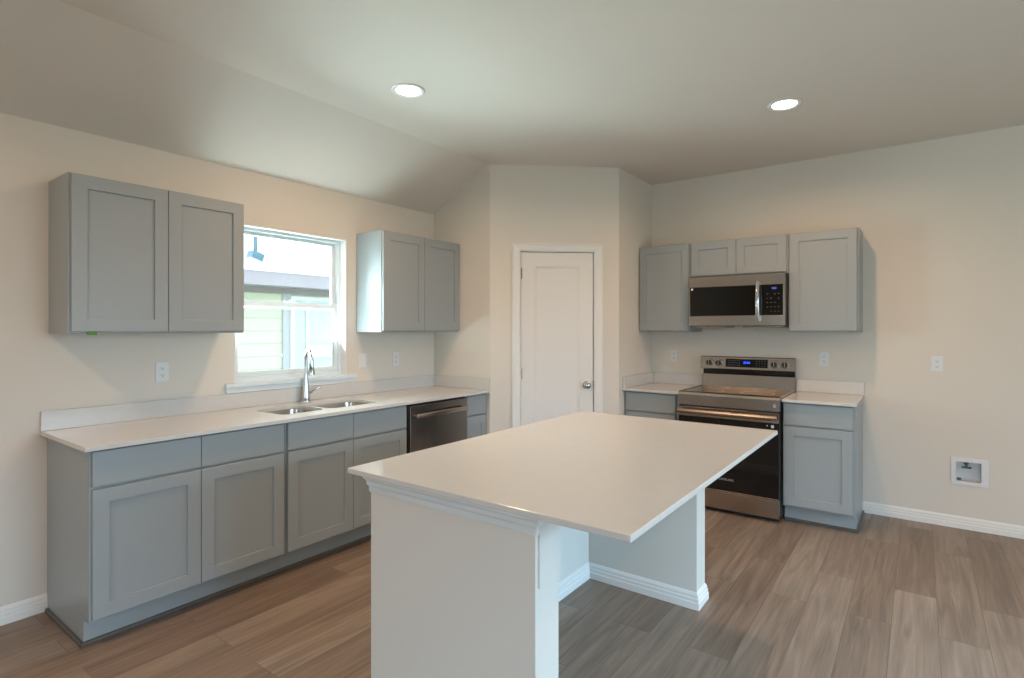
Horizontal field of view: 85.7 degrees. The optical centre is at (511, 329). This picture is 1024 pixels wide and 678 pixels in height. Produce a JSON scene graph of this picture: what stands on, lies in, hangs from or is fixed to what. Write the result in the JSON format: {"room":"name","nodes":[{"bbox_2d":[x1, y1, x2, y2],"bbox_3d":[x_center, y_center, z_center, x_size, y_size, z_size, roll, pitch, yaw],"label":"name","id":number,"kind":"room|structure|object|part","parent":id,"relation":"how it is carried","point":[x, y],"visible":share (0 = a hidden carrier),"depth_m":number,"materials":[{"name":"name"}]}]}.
{"room":"kitchen","nodes":[
{"label":"kitchen","id":0,"kind":"room"},
{"bbox_2d":[0,113,433,606],"bbox_3d":[-2.893,0.190,2.213,0.150,2.472,10.070,0,0,36],"label":"wall","id":1,"kind":"structure","parent":0,"point":[41,370],"depth_m":2.93,"materials":[{"name":"beige paint"}]},
{"bbox_2d":[0,593,47,625],"bbox_3d":[-4.088,1.383,0.457,0.016,0.086,5.825,0,0,36],"label":"baseboard","id":2,"kind":"structure","parent":1,"relation":"attached to","point":[16,611],"depth_m":2.72,"materials":[{"name":"white paint"}]},
{"bbox_2d":[49,172,243,334],"bbox_3d":[-1.977,-0.362,3.055,0.320,0.778,0.851,0,0,36],"label":"upper cabinet","id":3,"kind":"object","parent":1,"relation":"attached to","point":[124,257],"visible":1,"depth_m":2.87,"materials":[{"name":"grey laminate"}]},
{"bbox_3d":[-1.980,-0.367,2.802,0.018,0.756,0.420,0,0,36],"label":"cabinet door","id":4,"kind":"part","parent":3,"relation":"part of","materials":[{"name":"grey paint"}]},
{"bbox_3d":[-1.732,-0.367,3.139,0.018,0.756,0.412,0,0,36],"label":"cabinet door","id":5,"kind":"part","parent":3,"relation":"part of","materials":[{"name":"grey paint"}]},
{"bbox_2d":[156,362,168,381],"bbox_3d":[-2.046,0.250,3.228,0.008,0.115,0.070,0,0,36],"label":"wall outlet","id":6,"kind":"object","parent":1,"relation":"attached to","point":[162,368],"visible":1,"depth_m":3.23,"materials":[{"name":"white plastic"}]},
{"bbox_2d":[40,375,433,430],"bbox_3d":[-1.538,0.464,3.905,0.019,0.098,2.807,0,0,36],"label":"backsplash","id":7,"kind":"structure","parent":1,"relation":"attached to","point":[95,415],"depth_m":3.41,"materials":[{"name":"white stone"}]},
{"bbox_2d":[224,223,356,393],"bbox_3d":[-1.582,-0.142,3.958,0.177,1.108,1.008,0,0,36],"label":"window","id":8,"kind":"structure","parent":1,"relation":"in","point":[338,246],"depth_m":4.11,"materials":[{"name":"white plastic"}]},
{"bbox_3d":[-1.610,0.063,3.972,0.030,0.514,0.815,0,0,36],"label":"sash","id":9,"kind":"part","parent":8,"relation":"part of","materials":[{"name":"white plastic"}]},
{"bbox_3d":[-1.634,-0.408,3.990,0.026,0.518,0.815,0,0,36],"label":"sash","id":10,"kind":"part","parent":8,"relation":"part of","materials":[{"name":"white plastic"}]},
{"bbox_3d":[-1.548,0.361,3.934,0.094,0.024,1.008,0,0,36],"label":"sill","id":11,"kind":"part","parent":8,"relation":"part of","materials":[{"name":"white plastic"}]},
{"bbox_2d":[359,353,365,367],"bbox_3d":[-1.187,0.248,4.390,0.008,0.115,0.070,0,0,36],"label":"light switch","id":12,"kind":"object","parent":1,"relation":"attached to","point":[362,356],"visible":1,"depth_m":4.38,"materials":[{"name":"white plastic"}]},
{"bbox_2d":[392,352,398,365],"bbox_3d":[-0.983,0.254,4.667,0.008,0.115,0.070,0,0,36],"label":"wall outlet","id":13,"kind":"object","parent":1,"relation":"attached to","point":[395,356],"visible":1,"depth_m":4.66,"materials":[{"name":"white plastic"}]},
{"bbox_2d":[356,230,459,331],"bbox_3d":[-0.841,-0.365,4.596,0.317,0.772,0.866,0,0,36],"label":"upper cabinet","id":14,"kind":"object","parent":1,"relation":"attached to","point":[405,283],"visible":1,"depth_m":4.34,"materials":[{"name":"grey laminate"}]},
{"bbox_3d":[-0.848,-0.367,4.335,0.018,0.756,0.428,0,0,36],"label":"cabinet door","id":15,"kind":"part","parent":14,"relation":"part of","materials":[{"name":"grey paint"}]},
{"bbox_3d":[-0.593,-0.367,4.681,0.018,0.756,0.424,0,0,36],"label":"cabinet door","id":16,"kind":"part","parent":14,"relation":"part of","materials":[{"name":"grey paint"}]},
{"bbox_3d":[-2.545,-0.834,3.156,0.390,0.020,14.000,0,0,36],"label":"soffit","id":17,"kind":"structure","parent":1,"relation":"attached to","visible":0},
{"bbox_2d":[246,236,264,262],"bbox_3d":[-1.954,-0.665,4.200,0.100,0.317,0.104,0,0,36],"label":"lamp","id":18,"kind":"object","parent":17,"relation":"hanging from","point":[253,255],"visible":0.88,"depth_m":4.18,"materials":[{"name":"blue paint"}]},
{"bbox_3d":[-1.953,-0.699,4.202,0.030,0.250,0.030,0,0,36],"label":"stem","id":19,"kind":"part","parent":18,"relation":"part of","materials":[{"name":"blue paint"}]},
{"bbox_2d":[434,164,489,433],"bbox_3d":[-0.434,0.017,4.866,0.655,2.819,0.050,0,0,36],"label":"wall","id":20,"kind":"structure","parent":0,"point":[464,220],"depth_m":4.78,"materials":[{"name":"beige paint"}]},
{"bbox_2d":[0,0,1023,214],"bbox_3d":[-0.018,-1.268,0.089,7.300,0.611,10.370,0,0,36],"label":"ceiling","id":21,"kind":"structure","parent":0,"point":[299,91],"depth_m":2.97,"materials":[{"name":"paint"}]},
{"bbox_2d":[391,83,424,97],"bbox_3d":[-0.604,-1.389,3.214,0.192,0.008,0.192,0,0,36],"label":"recessed light","id":22,"kind":"object","parent":21,"relation":"in","point":[407,90],"visible":1,"depth_m":3.21,"materials":[{"name":"white paint"}]},
{"bbox_2d":[396,86,419,95],"bbox_3d":[-0.604,-1.389,3.214,0.138,0.005,0.138,0,0,36],"label":"diffuser","id":23,"kind":"object","parent":22,"relation":"attached to","point":[400,90],"depth_m":3.21,"materials":[{"name":"white plastic"}]},
{"bbox_2d":[767,98,801,110],"bbox_3d":[1.686,-1.389,3.415,0.192,0.008,0.192,0,0,36],"label":"recessed light","id":24,"kind":"object","parent":21,"relation":"in","point":[784,104],"visible":1,"depth_m":3.41,"materials":[{"name":"white paint"}]},
{"bbox_2d":[772,100,796,108],"bbox_3d":[1.686,-1.389,3.415,0.138,0.005,0.138,0,0,36],"label":"diffuser","id":25,"kind":"object","parent":24,"relation":"attached to","point":[783,104],"depth_m":3.41,"materials":[{"name":"white plastic"}]},
{"bbox_2d":[0,508,1023,677],"bbox_3d":[-0.018,1.486,0.089,7.300,0.120,10.370,0,0,36],"label":"floor","id":26,"kind":"structure","parent":0,"point":[893,597],"depth_m":2.67,"materials":[{"name":"brown wood"}]},
{"bbox_2d":[45,423,283,647],"bbox_3d":[-1.836,0.980,2.988,0.627,0.890,0.949,0,0,36],"label":"base cabinet","id":27,"kind":"object","parent":26,"relation":"on","point":[140,534],"visible":0.82,"depth_m":2.70,"materials":[{"name":"grey laminate"}]},
{"bbox_3d":[-1.724,0.623,2.627,0.019,0.158,0.458,0,0,36],"label":"drawer","id":28,"kind":"part","parent":27,"relation":"part of","materials":[{"name":"grey paint"}]},
{"bbox_3d":[-1.724,1.002,2.627,0.018,0.578,0.458,0,0,36],"label":"cabinet door","id":29,"kind":"part","parent":27,"relation":"part of","materials":[{"name":"grey paint"}]},
{"bbox_3d":[-1.860,1.416,3.005,0.533,0.018,0.948,0,0,36],"label":"shoe moulding","id":30,"kind":"part","parent":27,"relation":"part of","materials":[{"name":"grey wood"}]},
{"bbox_3d":[-1.452,0.623,2.996,0.019,0.158,0.454,0,0,36],"label":"drawer","id":31,"kind":"part","parent":27,"relation":"part of","materials":[{"name":"grey paint"}]},
{"bbox_3d":[-1.452,1.002,2.996,0.018,0.578,0.454,0,0,36],"label":"cabinet door","id":32,"kind":"part","parent":27,"relation":"part of","materials":[{"name":"grey paint"}]},
{"bbox_2d":[40,375,489,451],"bbox_3d":[-1.281,0.474,3.714,0.659,0.119,2.807,0,0,36],"label":"countertop","id":33,"kind":"structure","parent":27,"relation":"on","point":[85,429],"depth_m":3.28,"materials":[{"name":"white stone"}]},
{"bbox_2d":[301,348,320,401],"bbox_3d":[-1.430,0.324,3.887,0.121,0.378,0.205,0,0,-5],"label":"kitchen faucet","id":34,"kind":"object","parent":33,"relation":"on","point":[306,392],"visible":1,"depth_m":3.89,"materials":[{"name":"silver metal"}]},
{"bbox_3d":[-1.423,0.229,3.862,0.023,0.188,0.145,0,0,-37],"label":"spout","id":35,"kind":"part","parent":34,"relation":"part of","materials":[{"name":"silver metal"}]},
{"bbox_2d":[267,402,367,414],"bbox_3d":[-1.286,0.631,3.689,0.361,0.193,0.763,0,0,36],"label":"double sink","id":36,"kind":"object","parent":33,"relation":"in","point":[343,404],"visible":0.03,"depth_m":3.84,"materials":[{"name":"silver metal"}]},
{"bbox_3d":[-1.413,0.631,3.516,0.361,0.193,0.333,0,0,36],"label":"sink bowl","id":37,"kind":"part","parent":36,"relation":"part of","materials":[{"name":"silver metal"}]},
{"bbox_3d":[-1.182,0.631,3.821,0.351,0.193,0.428,0,0,36],"label":"sink bowl","id":38,"kind":"part","parent":36,"relation":"part of","materials":[{"name":"silver metal"}]},
{"bbox_2d":[278,405,406,572],"bbox_3d":[-1.274,0.980,3.749,0.627,0.890,0.942,0,0,36],"label":"base cabinet","id":39,"kind":"object","parent":26,"relation":"on","point":[327,508],"visible":0.62,"depth_m":3.44,"materials":[{"name":"grey laminate"}]},
{"bbox_3d":[-1.167,0.623,3.382,0.019,0.158,0.454,0,0,36],"label":"drawer","id":40,"kind":"part","parent":39,"relation":"part of","materials":[{"name":"grey paint"}]},
{"bbox_3d":[-1.167,1.002,3.382,0.018,0.578,0.454,0,0,36],"label":"cabinet door","id":41,"kind":"part","parent":39,"relation":"part of","materials":[{"name":"grey paint"}]},
{"bbox_3d":[-1.088,1.416,3.612,0.012,0.018,0.941,0,0,36],"label":"shoe moulding","id":42,"kind":"part","parent":39,"relation":"part of","materials":[{"name":"grey wood"}]},
{"bbox_3d":[-0.894,0.623,3.752,0.019,0.158,0.459,0,0,36],"label":"drawer","id":43,"kind":"part","parent":39,"relation":"part of","materials":[{"name":"grey paint"}]},
{"bbox_3d":[-0.894,1.002,3.752,0.018,0.578,0.459,0,0,36],"label":"cabinet door","id":44,"kind":"part","parent":39,"relation":"part of","materials":[{"name":"grey paint"}]},
{"bbox_2d":[406,396,467,453],"bbox_3d":[-0.778,0.980,4.366,0.656,0.885,0.629,0,0,36],"label":"dishwasher","id":45,"kind":"object","parent":26,"relation":"on","point":[430,424],"visible":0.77,"depth_m":4.16,"materials":[{"name":"silver metal"}]},
{"bbox_3d":[-0.527,0.626,4.190,0.044,0.034,0.555,0,0,36],"label":"handle","id":46,"kind":"part","parent":45,"relation":"part of","materials":[{"name":"silver metal"}]},
{"bbox_2d":[465,393,485,438],"bbox_3d":[-0.537,0.980,4.747,0.627,0.890,0.261,0,0,36],"label":"base cabinet","id":47,"kind":"object","parent":26,"relation":"on","point":[476,412],"visible":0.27,"depth_m":4.55,"materials":[{"name":"grey laminate"}]},
{"bbox_3d":[-0.295,0.623,4.563,0.019,0.158,0.241,0,0,36],"label":"drawer","id":48,"kind":"part","parent":47,"relation":"part of","materials":[{"name":"grey paint"}]},
{"bbox_3d":[-0.295,1.002,4.562,0.018,0.578,0.241,0,0,36],"label":"cabinet door","id":49,"kind":"part","parent":47,"relation":"part of","materials":[{"name":"grey paint"}]},
{"bbox_2d":[363,477,708,677],"bbox_3d":[0.245,0.980,2.493,0.789,0.891,1.646,0,0,36],"label":"kitchen island","id":50,"kind":"object","parent":26,"relation":"on","point":[460,589],"visible":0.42,"depth_m":1.88,"materials":[{"name":"white paint"}]},
{"bbox_3d":[0.238,0.573,2.484,0.789,0.077,1.623,0,0,36],"label":"crown trim","id":51,"kind":"part","parent":50,"relation":"part of","materials":[{"name":"white paint"}]},
{"bbox_3d":[0.115,0.653,1.685,0.008,0.237,0.116,0,0,36],"label":"support plate","id":52,"kind":"part","parent":50,"relation":"part of","materials":[{"name":"white paint"}]},
{"bbox_2d":[348,411,777,542],"bbox_3d":[0.368,0.523,2.419,1.126,0.020,1.769,0,0,36],"label":"island countertop","id":53,"kind":"structure","parent":50,"relation":"on","point":[614,476],"depth_m":2.03,"materials":[{"name":"white stone"}]},
{"bbox_3d":[0.245,1.382,2.493,0.775,0.086,1.632,0,0,36],"label":"island baseboard","id":54,"kind":"part","parent":50,"relation":"part of","materials":[{"name":"white paint"}]},
{"bbox_2d":[625,391,679,420],"bbox_3d":[1.360,0.980,4.936,0.486,0.890,0.627,0,0,36],"label":"base cabinet","id":55,"kind":"object","parent":26,"relation":"on","point":[639,404],"visible":0.25,"depth_m":4.68,"materials":[{"name":"grey laminate"}]},
{"bbox_3d":[1.178,0.623,4.693,0.442,0.158,0.019,0,0,36],"label":"drawer","id":56,"kind":"part","parent":55,"relation":"part of","materials":[{"name":"grey paint"}]},
{"bbox_3d":[1.177,1.002,4.693,0.442,0.578,0.018,0,0,36],"label":"cabinet door","id":57,"kind":"part","parent":55,"relation":"part of","materials":[{"name":"grey paint"}]},
{"bbox_2d":[622,372,701,393],"bbox_3d":[1.358,0.474,4.919,0.503,0.119,0.659,0,0,36],"label":"countertop","id":58,"kind":"structure","parent":55,"relation":"on","point":[653,382],"depth_m":5.05,"materials":[{"name":"white stone"}]},
{"bbox_2d":[677,356,795,520],"bbox_3d":[1.828,0.832,4.500,0.766,1.186,0.734,0,0,36],"label":"range","id":59,"kind":"object","parent":26,"relation":"on","point":[753,487],"visible":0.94,"depth_m":4.25,"materials":[{"name":"silver metal"}]},
{"bbox_3d":[1.631,0.648,4.223,0.730,0.040,0.056,0,0,36],"label":"oven handle","id":60,"kind":"part","parent":59,"relation":"part of","materials":[{"name":"silver metal"}]},
{"bbox_3d":[1.648,0.969,4.247,0.742,0.550,0.003,0,0,36],"label":"door glass","id":61,"kind":"part","parent":59,"relation":"part of","materials":[{"name":"black glass"}]},
{"bbox_3d":[1.662,0.931,4.265,0.746,0.634,0.041,0,0,36],"label":"oven door","id":62,"kind":"part","parent":59,"relation":"part of","materials":[{"name":"black glass"}]},
{"bbox_3d":[1.827,0.550,4.489,0.754,0.108,0.607,0,0,36],"label":"trim","id":63,"kind":"part","parent":59,"relation":"part of","materials":[{"name":"silver metal"}]},
{"bbox_3d":[1.841,0.504,4.507,0.730,0.008,0.560,0,0,36],"label":"cooktop glass","id":64,"kind":"part","parent":59,"relation":"part of","materials":[{"name":"black glass"}]},
{"bbox_3d":[1.647,1.249,4.246,0.744,0.010,0.006,0,0,36],"label":"trim","id":65,"kind":"part","parent":59,"relation":"part of","materials":[{"name":"silver metal"}]},
{"bbox_3d":[1.685,1.406,4.296,0.714,0.028,0.015,0,0,36],"label":"kick panel","id":66,"kind":"part","parent":59,"relation":"part of","materials":[{"name":"black plastic"}]},
{"bbox_3d":[1.662,1.325,4.265,0.746,0.134,0.041,0,0,36],"label":"storage drawer","id":67,"kind":"part","parent":59,"relation":"part of","materials":[{"name":"silver metal"}]},
{"bbox_3d":[2.014,0.293,4.743,0.343,0.070,0.014,0,0,36],"label":"display glass","id":68,"kind":"part","parent":59,"relation":"part of","materials":[{"name":"black glass"}]},
{"bbox_3d":[2.025,0.295,4.768,0.764,0.111,0.068,0,0,36],"label":"control panel","id":69,"kind":"part","parent":59,"relation":"part of","materials":[{"name":"silver metal"}]},
{"bbox_3d":[2.185,0.294,4.598,0.066,0.066,0.028,0,0,36],"label":"control knob","id":70,"kind":"part","parent":59,"relation":"part of","materials":[{"name":"silver metal"}]},
{"bbox_3d":[2.251,0.294,4.549,0.066,0.066,0.028,0,0,36],"label":"control knob","id":71,"kind":"part","parent":59,"relation":"part of","materials":[{"name":"silver metal"}]},
{"bbox_2d":[783,400,864,532],"bbox_3d":[2.374,0.980,4.188,0.472,0.890,0.627,0,0,36],"label":"base cabinet","id":72,"kind":"object","parent":26,"relation":"on","point":[823,444],"visible":0.8,"depth_m":3.95,"materials":[{"name":"grey laminate"}]},
{"bbox_3d":[2.185,0.623,3.949,0.435,0.158,0.019,0,0,36],"label":"drawer","id":73,"kind":"part","parent":72,"relation":"part of","materials":[{"name":"grey paint"}]},
{"bbox_3d":[2.185,1.002,3.949,0.435,0.578,0.018,0,0,36],"label":"cabinet door","id":74,"kind":"part","parent":72,"relation":"part of","materials":[{"name":"grey paint"}]},
{"bbox_2d":[782,379,863,406],"bbox_3d":[2.363,0.474,4.177,0.470,0.119,0.659,0,0,36],"label":"countertop","id":75,"kind":"structure","parent":72,"relation":"on","point":[821,392],"depth_m":4.32,"materials":[{"name":"white stone"}]},
{"bbox_3d":[2.391,1.416,4.211,0.471,0.018,0.533,0,0,36],"label":"shoe moulding","id":76,"kind":"part","parent":72,"relation":"part of","materials":[{"name":"grey wood"}]},
{"bbox_2d":[490,164,618,432],"bbox_3d":[0.364,0.017,4.752,1.112,2.819,0.100,0,0,-5],"label":"wall","id":77,"kind":"structure","parent":0,"point":[529,203],"depth_m":4.69,"materials":[{"name":"beige paint"}]},
{"bbox_2d":[512,243,602,427],"bbox_3d":[0.387,0.349,4.725,0.778,2.154,0.159,0,0,-5],"label":"door","id":78,"kind":"structure","parent":77,"relation":"in","point":[557,289],"depth_m":4.72,"materials":[{"name":"white paint"}]},
{"bbox_3d":[0.642,0.478,4.707,0.062,0.062,0.077,0,0,-5],"label":"knob","id":79,"kind":"part","parent":78,"relation":"part of","materials":[{"name":"silver metal"}]},
{"bbox_2d":[619,168,651,414],"bbox_3d":[1.113,0.017,5.062,0.060,2.819,0.723,0,0,36],"label":"wall","id":80,"kind":"structure","parent":0,"point":[635,194],"depth_m":4.96,"materials":[{"name":"beige paint"}]},
{"bbox_2d":[652,125,1023,525],"bbox_3d":[3.017,0.017,4.198,7.000,2.819,0.150,0,0,36],"label":"wall","id":81,"kind":"structure","parent":0,"point":[940,221],"depth_m":4.10,"materials":[{"name":"beige paint"}]},
{"bbox_2d":[639,243,701,331],"bbox_3d":[1.450,-0.365,5.063,0.480,0.772,0.317,0,0,36],"label":"upper cabinet","id":82,"kind":"object","parent":81,"relation":"attached to","point":[664,271],"visible":0.93,"depth_m":4.93,"materials":[{"name":"grey laminate"}]},
{"bbox_2d":[670,350,677,361],"bbox_3d":[1.526,0.250,5.201,0.070,0.115,0.008,0,0,36],"label":"wall outlet","id":83,"kind":"object","parent":81,"relation":"attached to","point":[673,353],"visible":1,"depth_m":5.20,"materials":[{"name":"white plastic"}]},
{"bbox_2d":[653,372,701,384],"bbox_3d":[1.550,0.464,5.176,0.466,0.098,0.019,0,0,36],"label":"backsplash","id":84,"kind":"structure","parent":81,"relation":"attached to","point":[671,378],"depth_m":5.16,"materials":[{"name":"white stone"}]},
{"bbox_2d":[691,234,788,277],"bbox_3d":[1.953,-0.598,4.691,0.770,0.306,0.317,0,0,36],"label":"upper cabinet","id":85,"kind":"object","parent":81,"relation":"attached to","point":[763,254],"visible":0.8,"depth_m":4.54,"materials":[{"name":"grey laminate"}]},
{"bbox_3d":[1.710,-0.601,4.686,0.369,0.288,0.018,0,0,36],"label":"cabinet door","id":86,"kind":"part","parent":85,"relation":"part of","materials":[{"name":"grey paint"}]},
{"bbox_2d":[689,273,788,327],"bbox_3d":[1.919,-0.227,4.636,0.755,0.426,0.445,0,0,36],"label":"microwave","id":87,"kind":"object","parent":85,"relation":"attached to","point":[754,300],"visible":0.98,"depth_m":4.48,"materials":[{"name":"silver metal"}]},
{"bbox_3d":[1.947,-0.222,4.374,0.035,0.322,0.056,0,0,36],"label":"handle","id":88,"kind":"part","parent":87,"relation":"part of","materials":[{"name":"silver metal"}]},
{"bbox_3d":[2.048,-0.232,4.353,0.171,0.240,0.040,0,0,36],"label":"control panel","id":89,"kind":"part","parent":87,"relation":"part of","materials":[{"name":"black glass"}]},
{"bbox_3d":[2.012,-0.601,4.462,0.377,0.288,0.018,0,0,36],"label":"cabinet door","id":90,"kind":"part","parent":85,"relation":"part of","materials":[{"name":"grey paint"}]},
{"bbox_2d":[819,352,828,365],"bbox_3d":[2.524,0.240,4.464,0.070,0.115,0.008,0,0,36],"label":"wall outlet","id":91,"kind":"object","parent":81,"relation":"attached to","point":[823,356],"visible":1,"depth_m":4.46,"materials":[{"name":"white plastic"}]},
{"bbox_2d":[789,227,862,331],"bbox_3d":[2.454,-0.365,4.321,0.473,0.772,0.317,0,0,36],"label":"upper cabinet","id":92,"kind":"object","parent":81,"relation":"attached to","point":[826,267],"visible":1,"depth_m":4.20,"materials":[{"name":"grey laminate"}]},
{"bbox_2d":[797,379,863,394],"bbox_3d":[2.554,0.464,4.434,0.470,0.098,0.019,0,0,36],"label":"backsplash","id":93,"kind":"structure","parent":81,"relation":"attached to","point":[821,386],"depth_m":4.42,"materials":[{"name":"white stone"}]},
{"bbox_2d":[931,356,942,371],"bbox_3d":[3.107,0.254,4.033,0.070,0.115,0.008,0,0,36],"label":"wall outlet","id":94,"kind":"object","parent":81,"relation":"attached to","point":[936,361],"visible":1,"depth_m":4.03,"materials":[{"name":"white plastic"}]},
{"bbox_2d":[863,501,1023,538],"bbox_3d":[4.259,1.383,3.178,3.788,0.086,0.016,0,0,36],"label":"baseboard","id":95,"kind":"structure","parent":81,"relation":"attached to","point":[967,523],"depth_m":4.00,"materials":[{"name":"white paint"}]},
{"bbox_2d":[951,457,988,487],"bbox_3d":[3.278,1.017,3.956,0.205,0.193,0.086,0,0,36],"label":"water valve box","id":96,"kind":"object","parent":81,"relation":"attached to","point":[964,471],"visible":1,"depth_m":3.96,"materials":[{"name":"white plastic"}]},
{"label":"outside","id":97,"kind":"structure","parent":0,"visible":0},
{"bbox_3d":[-6.173,1.801,9.564,13.840,0.250,28.000,0,0,36],"label":"ground","id":98,"kind":"structure","parent":97,"visible":0},
{"bbox_2d":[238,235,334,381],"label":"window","id":99,"kind":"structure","parent":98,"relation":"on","point":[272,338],"depth_m":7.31,"materials":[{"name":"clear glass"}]}
]}

